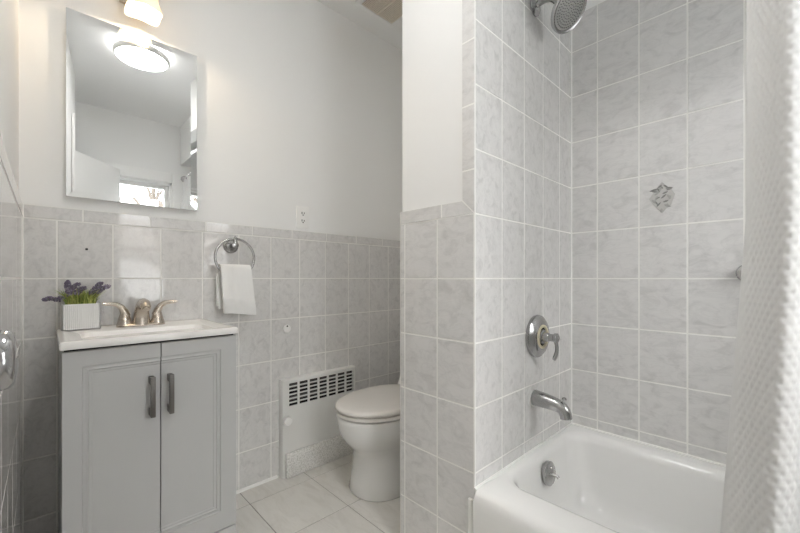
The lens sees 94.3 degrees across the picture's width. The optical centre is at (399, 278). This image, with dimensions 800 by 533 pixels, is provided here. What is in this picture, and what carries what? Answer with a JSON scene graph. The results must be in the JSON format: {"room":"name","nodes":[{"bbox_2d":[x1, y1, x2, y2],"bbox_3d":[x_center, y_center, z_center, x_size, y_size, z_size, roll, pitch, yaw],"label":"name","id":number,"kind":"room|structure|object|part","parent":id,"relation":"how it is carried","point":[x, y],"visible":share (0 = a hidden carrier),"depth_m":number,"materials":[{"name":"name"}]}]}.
{"room":"bathroom","nodes":[
{"label":"bathroom","id":0,"kind":"room"},
{"bbox_2d":[0,0,22,532],"bbox_3d":[-0.446,-0.260,0.314,0.102,2.500,2.470,0,0,-44],"label":"wall","id":1,"kind":"structure","parent":0,"point":[10,200],"depth_m":0.87,"materials":[{"name":"white paint"}]},
{"bbox_2d":[0,330,18,390],"bbox_3d":[-0.404,0.082,0.367,0.037,0.061,0.061,0,0,-44],"label":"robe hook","id":2,"kind":"object","parent":1,"relation":"attached to","point":[9,351],"visible":1,"depth_m":0.36,"materials":[{"name":"silver metal"}]},
{"bbox_2d":[19,0,401,532],"bbox_3d":[-0.641,-0.260,1.897,2.006,2.500,0.111,0,0,-44],"label":"wall","id":3,"kind":"structure","parent":0,"point":[299,103],"depth_m":1.77,"materials":[{"name":"white paint"}]},
{"bbox_2d":[66,7,196,210],"bbox_3d":[-1.026,-0.620,1.450,0.416,0.661,0.024,0,0,-44],"label":"mirror","id":4,"kind":"object","parent":3,"relation":"attached to","point":[131,97],"visible":1,"depth_m":1.42,"materials":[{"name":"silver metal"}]},
{"bbox_2d":[119,0,162,26],"bbox_3d":[-0.972,-1.081,1.398,0.120,0.204,0.174,0,0,-44],"label":"wall sconce","id":5,"kind":"object","parent":3,"relation":"attached to","point":[148,11],"visible":1,"depth_m":1.40,"materials":[{"name":"white glass"}]},
{"bbox_2d":[214,236,254,270],"bbox_3d":[-0.751,-0.096,1.670,0.179,0.187,0.071,0,0,-44],"label":"towel ring","id":6,"kind":"object","parent":3,"relation":"attached to","point":[230,245],"visible":0.91,"depth_m":1.67,"materials":[{"name":"silver metal"}]},
{"bbox_3d":[-0.751,-0.148,1.671,0.066,0.066,0.070,0,0,-44],"label":"wall post","id":7,"kind":"part","parent":6,"relation":"part of","materials":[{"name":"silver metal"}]},
{"bbox_2d":[216,264,255,314],"bbox_3d":[-0.730,0.052,1.656,0.155,0.227,0.077,0,0,-44],"label":"hand towel","id":8,"kind":"object","parent":6,"relation":"hanging from","point":[234,282],"visible":1,"depth_m":1.63,"materials":[{"name":"white fabric"}]},
{"bbox_2d":[236,475,277,493],"bbox_3d":[-0.934,0.990,1.542,0.891,0.022,0.022,0,0,-44],"label":"trim","id":9,"kind":"structure","parent":3,"relation":"attached to","point":[275,476],"depth_m":1.77,"materials":[{"name":"white"}]},
{"bbox_2d":[283,325,290,332],"bbox_3d":[-0.573,0.256,1.882,0.042,0.042,0.008,0,0,-44],"label":"plug","id":10,"kind":"object","parent":3,"relation":"attached to","point":[286,328],"visible":1,"depth_m":1.88,"materials":[{"name":"white plastic"}]},
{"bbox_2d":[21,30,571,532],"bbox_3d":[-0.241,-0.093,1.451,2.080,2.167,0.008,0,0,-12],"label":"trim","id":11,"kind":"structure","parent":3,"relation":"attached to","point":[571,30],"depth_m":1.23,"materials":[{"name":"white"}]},
{"bbox_2d":[296,206,308,228],"bbox_3d":[-0.511,-0.321,1.950,0.072,0.116,0.010,0,0,-44],"label":"wall outlet","id":12,"kind":"object","parent":3,"relation":"attached to","point":[302,213],"visible":1,"depth_m":1.95,"materials":[{"name":"white plastic"}]},
{"bbox_2d":[300,218,305,223],"bbox_3d":[-0.510,-0.301,1.949,0.034,0.028,0.003,0,0,-44],"label":"receptacle","id":13,"kind":"object","parent":12,"relation":"attached to","point":[302,220],"depth_m":1.95,"materials":[{"name":"white plastic"}]},
{"bbox_2d":[235,453,399,532],"bbox_3d":[-0.130,1.040,0.602,3.156,0.100,2.850,0,0,-44],"label":"floor","id":14,"kind":"structure","parent":0,"point":[320,499],"depth_m":1.60,"materials":[{"name":"tile"}]},
{"bbox_2d":[59,334,235,532],"bbox_3d":[-0.880,0.594,1.304,0.464,0.792,0.412,0,0,-44],"label":"vanity cabinet","id":15,"kind":"object","parent":14,"relation":"on","point":[147,431],"visible":0.83,"depth_m":1.16,"materials":[{"name":"grey paint"}]},
{"bbox_3d":[-0.849,0.543,1.103,0.231,0.676,0.017,0,0,-44],"label":"door","id":16,"kind":"part","parent":15,"relation":"part of","materials":[{"name":"grey paint"}]},
{"bbox_2d":[56,319,237,350],"bbox_3d":[-0.888,0.227,1.312,0.475,0.104,0.391,0,0,-44],"label":"sink","id":17,"kind":"object","parent":15,"relation":"in","point":[108,335],"visible":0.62,"depth_m":1.25,"materials":[{"name":"white ceramic"}]},
{"bbox_2d":[41,280,110,330],"bbox_3d":[-1.112,0.091,1.281,0.184,0.174,0.109,0,0,-44],"label":"planter","id":18,"kind":"object","parent":17,"relation":"on","point":[78,313],"visible":1,"depth_m":1.27,"materials":[{"name":"white ceramic"}]},
{"bbox_3d":[-1.113,0.133,1.294,0.105,0.090,0.066,0,0,-44],"label":"box pot","id":19,"kind":"part","parent":18,"relation":"part of","materials":[{"name":"white ceramic"}]},
{"bbox_2d":[102,298,177,327],"bbox_3d":[-0.971,0.126,1.397,0.193,0.105,0.149,0,0,-7],"label":"faucet","id":20,"kind":"object","parent":17,"relation":"on","point":[141,316],"visible":1,"depth_m":1.38,"materials":[{"name":"silver metal"}]},
{"bbox_3d":[-1.034,0.115,1.353,0.030,0.060,0.087,0,0,42],"label":"lever","id":21,"kind":"part","parent":20,"relation":"part of","materials":[{"name":"silver metal"}]},
{"bbox_3d":[-1.018,0.149,1.372,0.049,0.047,0.049,0,0,-44],"label":"handle","id":22,"kind":"part","parent":20,"relation":"part of","materials":[{"name":"silver metal"}]},
{"bbox_3d":[-0.981,0.173,1.407,0.154,0.010,0.052,0,0,-44],"label":"plate","id":23,"kind":"part","parent":20,"relation":"part of","materials":[{"name":"silver metal"}]},
{"bbox_3d":[-0.957,0.124,1.382,0.062,0.101,0.136,0,0,-44],"label":"spout","id":24,"kind":"part","parent":20,"relation":"part of","materials":[{"name":"silver metal"}]},
{"bbox_3d":[-0.944,0.149,1.443,0.049,0.047,0.049,0,0,-44],"label":"handle","id":25,"kind":"part","parent":20,"relation":"part of","materials":[{"name":"silver metal"}]},
{"bbox_3d":[-0.921,0.115,1.453,0.087,0.060,0.030,0,0,-27],"label":"lever","id":26,"kind":"part","parent":20,"relation":"part of","materials":[{"name":"silver metal"}]},
{"bbox_3d":[-0.769,0.366,1.151,0.013,0.124,0.037,0,0,-44],"label":"door handle","id":27,"kind":"part","parent":15,"relation":"part of","materials":[{"name":"silver metal"}]},
{"bbox_3d":[-0.733,0.366,1.186,0.013,0.124,0.037,0,0,-44],"label":"door handle","id":28,"kind":"part","parent":15,"relation":"part of","materials":[{"name":"silver metal"}]},
{"bbox_3d":[-0.680,0.543,1.265,0.230,0.676,0.017,0,0,-44],"label":"door","id":29,"kind":"part","parent":15,"relation":"part of","materials":[{"name":"grey paint"}]},
{"bbox_3d":[-0.765,0.938,1.184,0.464,0.104,0.017,0,0,-44],"label":"panel","id":30,"kind":"part","parent":15,"relation":"part of","materials":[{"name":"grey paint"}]},
{"bbox_2d":[279,365,354,478],"bbox_3d":[-0.317,0.748,2.080,0.744,0.485,0.078,0,0,-44],"label":"radiator cover","id":31,"kind":"object","parent":14,"relation":"on","point":[310,438],"visible":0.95,"depth_m":1.93,"materials":[{"name":"white metal"}]},
{"bbox_3d":[-0.555,0.700,1.825,0.045,0.045,0.039,0,0,-44],"label":"control knob","id":32,"kind":"part","parent":31,"relation":"part of","materials":[{"name":"white plastic"}]},
{"bbox_3d":[-0.302,0.927,2.080,0.722,0.123,0.017,0,0,-44],"label":"panel","id":33,"kind":"part","parent":31,"relation":"part of","materials":[{"name":"metal"}]},
{"bbox_2d":[335,377,399,501],"bbox_3d":[0.017,0.644,1.894,0.763,0.692,0.414,0,0,-44],"label":"toilet","id":34,"kind":"object","parent":14,"relation":"on","point":[368,419],"visible":0.3,"depth_m":1.66,"materials":[{"name":"white ceramic"}]},
{"bbox_3d":[-0.086,0.586,1.797,0.481,0.025,0.376,0,0,-44],"label":"lid","id":35,"kind":"part","parent":34,"relation":"part of","materials":[{"name":"white plastic"}]},
{"bbox_3d":[0.004,0.808,1.883,0.712,0.364,0.354,0,0,-44],"label":"bowl","id":36,"kind":"part","parent":34,"relation":"part of","materials":[{"name":"white ceramic"}]},
{"bbox_2d":[473,424,725,532],"bbox_3d":[0.970,0.822,0.909,0.760,0.337,1.369,0,0,-44],"label":"bathtub","id":37,"kind":"object","parent":14,"relation":"on","point":[581,479],"visible":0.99,"depth_m":1.35,"materials":[{"name":"white ceramic"}]},
{"bbox_3d":[0.557,0.728,1.386,0.086,0.086,0.026,0,0,-44],"label":"overflow plate","id":38,"kind":"part","parent":37,"relation":"part of","materials":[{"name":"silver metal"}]},
{"bbox_2d":[317,0,401,49],"bbox_3d":[-0.130,-1.560,0.602,3.156,0.100,2.850,0,0,-44],"label":"ceiling","id":39,"kind":"structure","parent":0,"point":[348,9],"depth_m":2.18,"materials":[{"name":"white paint"}]},
{"bbox_2d":[355,0,401,27],"bbox_3d":[-0.046,-1.504,2.020,0.275,0.012,0.295,0,0,-44],"label":"ceiling vent","id":40,"kind":"object","parent":39,"relation":"in","point":[389,12],"visible":0.68,"depth_m":2.07,"materials":[{"name":"beige metal"}]},
{"bbox_2d":[362,0,401,22],"bbox_3d":[-0.046,-1.502,2.019,0.229,0.007,0.249,0,0,-44],"label":"grille","id":41,"kind":"object","parent":40,"relation":"attached to","point":[387,11],"depth_m":2.07,"materials":[{"name":"beige"}]},
{"bbox_2d":[400,0,570,532],"bbox_3d":[0.389,-0.260,1.538,0.756,2.500,0.338,0,0,-44],"label":"wall partition","id":42,"kind":"structure","parent":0,"point":[485,216],"depth_m":1.30,"materials":[{"name":"grey tile"}]},
{"bbox_2d":[525,315,559,360],"bbox_3d":[0.554,0.223,1.403,0.164,0.167,0.088,0,0,-44],"label":"shower valve","id":43,"kind":"object","parent":42,"relation":"attached to","point":[538,336],"visible":1,"depth_m":1.39,"materials":[{"name":"silver metal"}]},
{"bbox_3d":[0.578,0.262,1.383,0.025,0.089,0.021,0,0,15],"label":"lever","id":44,"kind":"part","parent":43,"relation":"part of","materials":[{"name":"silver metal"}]},
{"bbox_2d":[529,389,571,419],"bbox_3d":[0.561,0.465,1.370,0.067,0.083,0.145,0,0,-44],"label":"tub spout","id":45,"kind":"object","parent":42,"relation":"attached to","point":[538,398],"visible":1,"depth_m":1.35,"materials":[{"name":"silver metal"}]},
{"bbox_2d":[530,0,586,33],"bbox_3d":[0.580,-0.993,1.361,0.147,0.175,0.184,0,0,-44],"label":"shower","id":46,"kind":"object","parent":42,"relation":"attached to","point":[565,14],"visible":1,"depth_m":1.35,"materials":[{"name":"silver metal"}]},
{"bbox_3d":[0.556,-1.027,1.389,0.100,0.068,0.025,0,0,43],"label":"shower arm","id":47,"kind":"part","parent":46,"relation":"part of","materials":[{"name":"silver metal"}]},
{"bbox_3d":[0.726,-0.990,0.688,0.060,0.060,1.356,0,0,-44],"label":"curtain rod","id":48,"kind":"object","parent":42,"relation":"attached to","visible":0},
{"bbox_2d":[720,0,799,532],"bbox_3d":[0.824,-0.034,0.498,0.191,1.849,0.643,0,0,-44],"label":"shower curtain","id":49,"kind":"object","parent":48,"relation":"hanging from","point":[761,494],"visible":1,"depth_m":0.65,"materials":[{"name":"white fabric"}]},
{"bbox_2d":[572,0,746,463],"bbox_3d":[0.942,-0.260,1.571,0.111,2.500,2.570,0,0,-44],"label":"wall","id":50,"kind":"structure","parent":0,"point":[659,86],"depth_m":1.44,"materials":[{"name":"grey tile"}]},
{"bbox_2d":[468,422,725,532],"bbox_3d":[0.967,0.819,0.921,0.762,0.343,1.396,0,0,-44],"label":"trim","id":51,"kind":"structure","parent":50,"relation":"attached to","point":[470,500],"depth_m":1.34,"materials":[{"name":"white"}]},
{"bbox_2d":[649,182,674,212],"bbox_3d":[1.005,-0.311,1.424,0.005,0.122,0.085,0,0,-44],"label":"decorative tile inset","id":52,"kind":"structure","parent":50,"relation":"attached to","point":[662,197],"depth_m":1.42,"materials":[{"name":"grey tile"}]},
{"bbox_2d":[735,265,741,279],"bbox_3d":[1.338,-0.018,1.032,0.064,0.062,0.606,0,0,-44],"label":"grab bar","id":53,"kind":"object","parent":50,"relation":"attached to","point":[739,269],"visible":0.2,"depth_m":1.26,"materials":[{"name":"silver metal"}]}
]}

